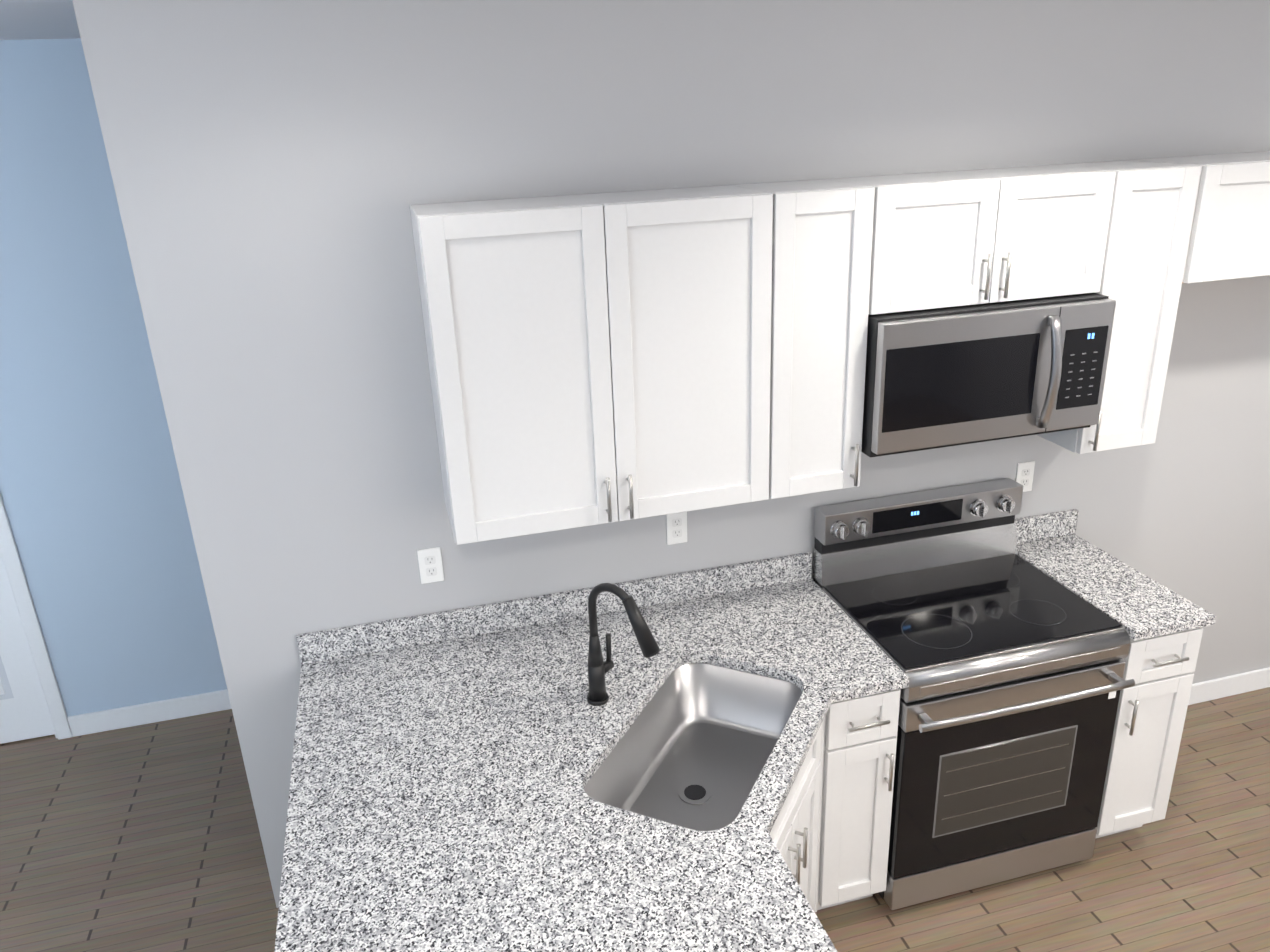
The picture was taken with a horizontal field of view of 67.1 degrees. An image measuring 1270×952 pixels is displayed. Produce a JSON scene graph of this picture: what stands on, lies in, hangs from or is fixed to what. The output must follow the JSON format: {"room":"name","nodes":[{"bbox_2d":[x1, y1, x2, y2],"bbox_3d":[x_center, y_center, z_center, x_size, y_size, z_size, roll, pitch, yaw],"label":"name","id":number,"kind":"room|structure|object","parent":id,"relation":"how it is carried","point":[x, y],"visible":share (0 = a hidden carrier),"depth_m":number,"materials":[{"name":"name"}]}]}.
{"room":"kitchen","nodes":[
{"label":"kitchen","id":0,"kind":"room"},
{"bbox_2d":[0,0,80,39],"bbox_3d":[-0.334,-0.582,0.605,9.490,0.100,6.620,-8,22,-14],"label":"ceiling","id":1,"kind":"structure","parent":0,"point":[34,19],"depth_m":2.71,"materials":[{"name":"paint"}]},
{"bbox_2d":[0,38,226,716],"bbox_3d":[-1.202,-0.350,4.038,9.370,2.750,0.120,-8,22,-14],"label":"wall","id":2,"kind":"structure","parent":0,"point":[92,494],"depth_m":3.75,"materials":[{"name":"blue paint"}]},
{"bbox_2d":[0,559,53,743],"bbox_3d":[-2.933,0.220,3.679,0.792,2.064,0.105,-8,22,-14],"label":"back door","id":3,"kind":"structure","parent":2,"relation":"in","point":[24,714],"depth_m":4.05,"materials":[{"name":"white wood"}]},
{"bbox_2d":[0,493,72,739],"bbox_3d":[-2.942,0.171,3.713,0.924,2.147,0.136,-8,22,-14],"label":"door frame","id":4,"kind":"structure","parent":2,"relation":"attached to","point":[28,617],"depth_m":3.95,"materials":[{"name":"white wood"}]},
{"bbox_2d":[67,689,231,736],"bbox_3d":[0.469,0.691,4.848,6.041,0.100,0.014,-8,22,-14],"label":"baseboard","id":5,"kind":"structure","parent":2,"relation":"attached to","point":[219,700],"depth_m":4.21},
{"bbox_2d":[0,687,1269,951],"bbox_3d":[-0.227,2.055,1.628,9.490,0.060,6.620,-8,22,-14],"label":"floor","id":6,"kind":"structure","parent":0,"point":[138,839],"depth_m":3.33,"materials":[{"name":"brown wood"}]},
{"bbox_2d":[769,718,824,911],"bbox_3d":[0.041,1.078,2.816,1.018,0.880,1.108,-8,22,-14],"label":"base cabinet","id":7,"kind":"object","parent":6,"relation":"on","point":[794,834],"visible":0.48,"depth_m":2.65,"materials":[{"name":"white wood"}]},
{"bbox_2d":[274,569,836,951],"bbox_3d":[-0.198,0.810,1.988,1.080,0.598,2.298,-8,22,-14],"label":"countertop","id":8,"kind":"structure","parent":7,"relation":"on","point":[608,767],"depth_m":2.44,"materials":[{"name":"stone"}]},
{"bbox_2d":[587,582,659,706],"bbox_3d":[-0.041,0.462,2.569,0.172,0.383,0.223,-8,22,-14],"label":"faucet","id":9,"kind":"object","parent":8,"relation":"on","point":[634,692],"depth_m":2.62,"materials":[{"name":"black metal"}]},
{"bbox_2d":[817,689,900,909],"bbox_3d":[0.596,0.925,3.154,0.247,0.880,0.658,-8,22,-14],"label":"base cabinet","id":10,"kind":"object","parent":6,"relation":"on","point":[860,745],"visible":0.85,"depth_m":2.86,"materials":[{"name":"white wood"}]},
{"bbox_2d":[702,552,908,721],"bbox_3d":[0.461,0.632,2.775,0.607,0.310,1.105,-8,22,-14],"label":"countertop","id":11,"kind":"structure","parent":10,"relation":"on","point":[822,652],"depth_m":2.98,"materials":[{"name":"stone"}]},
{"bbox_2d":[812,478,1134,909],"bbox_3d":[1.084,0.725,3.202,0.754,1.180,0.711,-8,22,-14],"label":"range","id":12,"kind":"object","parent":6,"relation":"on","point":[984,637],"visible":0.96,"depth_m":3.02,"materials":[{"name":"silver metal"}]},
{"bbox_2d":[1095,627,1202,838],"bbox_3d":[1.596,0.790,3.397,0.293,0.880,0.658,-8,22,-14],"label":"base cabinet","id":13,"kind":"object","parent":6,"relation":"on","point":[1149,722],"visible":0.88,"depth_m":3.11,"materials":[{"name":"white wood"}]},
{"bbox_2d":[1014,509,1215,640],"bbox_3d":[1.576,0.313,3.229,0.299,0.128,0.663,-8,22,-14],"label":"countertop","id":14,"kind":"structure","parent":13,"relation":"on","point":[1146,608],"depth_m":3.22,"materials":[{"name":"stone"}]},
{"bbox_2d":[72,0,1269,907],"bbox_3d":[1.194,-0.185,3.365,5.113,2.750,0.120,-8,22,-14],"label":"wall","id":15,"kind":"structure","parent":0,"point":[279,168],"depth_m":2.74,"materials":[{"name":"grey paint"}]},
{"bbox_2d":[417,547,443,583],"bbox_3d":[-0.625,0.275,2.931,0.070,0.115,0.008,-8,22,-14],"label":"electrical outlet","id":16,"kind":"object","parent":15,"relation":"attached to","point":[430,565],"visible":1,"depth_m":2.93,"materials":[{"name":"white plastic"}]},
{"bbox_2d":[410,185,772,544],"bbox_3d":[-0.100,-0.322,2.665,0.912,0.864,0.358,-8,22,-14],"label":"upper cabinet","id":17,"kind":"object","parent":15,"relation":"attached to","point":[598,358],"visible":1,"depth_m":2.52,"materials":[{"name":"white wood"}]},
{"bbox_2d":[666,512,686,544],"bbox_3d":[0.136,0.168,3.115,0.070,0.115,0.008,-8,22,-14],"label":"electrical outlet","id":18,"kind":"object","parent":15,"relation":"attached to","point":[676,525],"visible":0.83,"depth_m":3.11,"materials":[{"name":"white plastic"}]},
{"bbox_2d":[732,179,874,498],"bbox_3d":[0.481,-0.400,2.807,0.291,0.864,0.358,-8,22,-14],"label":"upper cabinet","id":19,"kind":"object","parent":15,"relation":"attached to","point":[822,231],"visible":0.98,"depth_m":2.67,"materials":[{"name":"white wood"}]},
{"bbox_2d":[824,165,1115,314],"bbox_3d":[0.979,-0.709,2.837,0.760,0.348,0.358,-8,22,-14],"label":"upper cabinet","id":20,"kind":"object","parent":15,"relation":"attached to","point":[958,238],"visible":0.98,"depth_m":2.71,"materials":[{"name":"white wood"}]},
{"bbox_2d":[861,293,1115,457],"bbox_3d":[1.007,-0.336,2.930,0.754,0.408,0.457,-8,22,-14],"label":"microwave","id":21,"kind":"object","parent":20,"relation":"attached to","point":[952,376],"visible":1,"depth_m":2.76,"materials":[{"name":"silver metal"}]},
{"bbox_2d":[1016,461,1034,491],"bbox_3d":[1.395,0.005,3.424,0.070,0.115,0.008,-8,22,-14],"label":"electrical outlet","id":22,"kind":"object","parent":15,"relation":"attached to","point":[1024,474],"visible":0.88,"depth_m":3.42,"materials":[{"name":"white plastic"}]},
{"bbox_2d":[1036,160,1201,453],"bbox_3d":[1.499,-0.538,3.055,0.294,0.864,0.358,-8,22,-14],"label":"upper cabinet","id":23,"kind":"object","parent":15,"relation":"attached to","point":[1150,220],"visible":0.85,"depth_m":2.91,"materials":[{"name":"white wood"}]},
{"bbox_2d":[1125,151,1269,283],"bbox_3d":[2.075,-0.863,3.119,0.913,0.348,0.329,-8,22,-14],"label":"upper cabinet","id":24,"kind":"object","parent":15,"relation":"attached to","point":[1229,238],"visible":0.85,"depth_m":2.91,"materials":[{"name":"white wood"}]},
{"bbox_2d":[1188,667,1269,704],"bbox_3d":[2.698,0.877,4.134,2.129,0.100,0.014,-8,22,-14],"label":"baseboard","id":25,"kind":"structure","parent":15,"relation":"attached to","point":[1258,679],"depth_m":4.09,"materials":[{"name":"white wood"}]}
]}

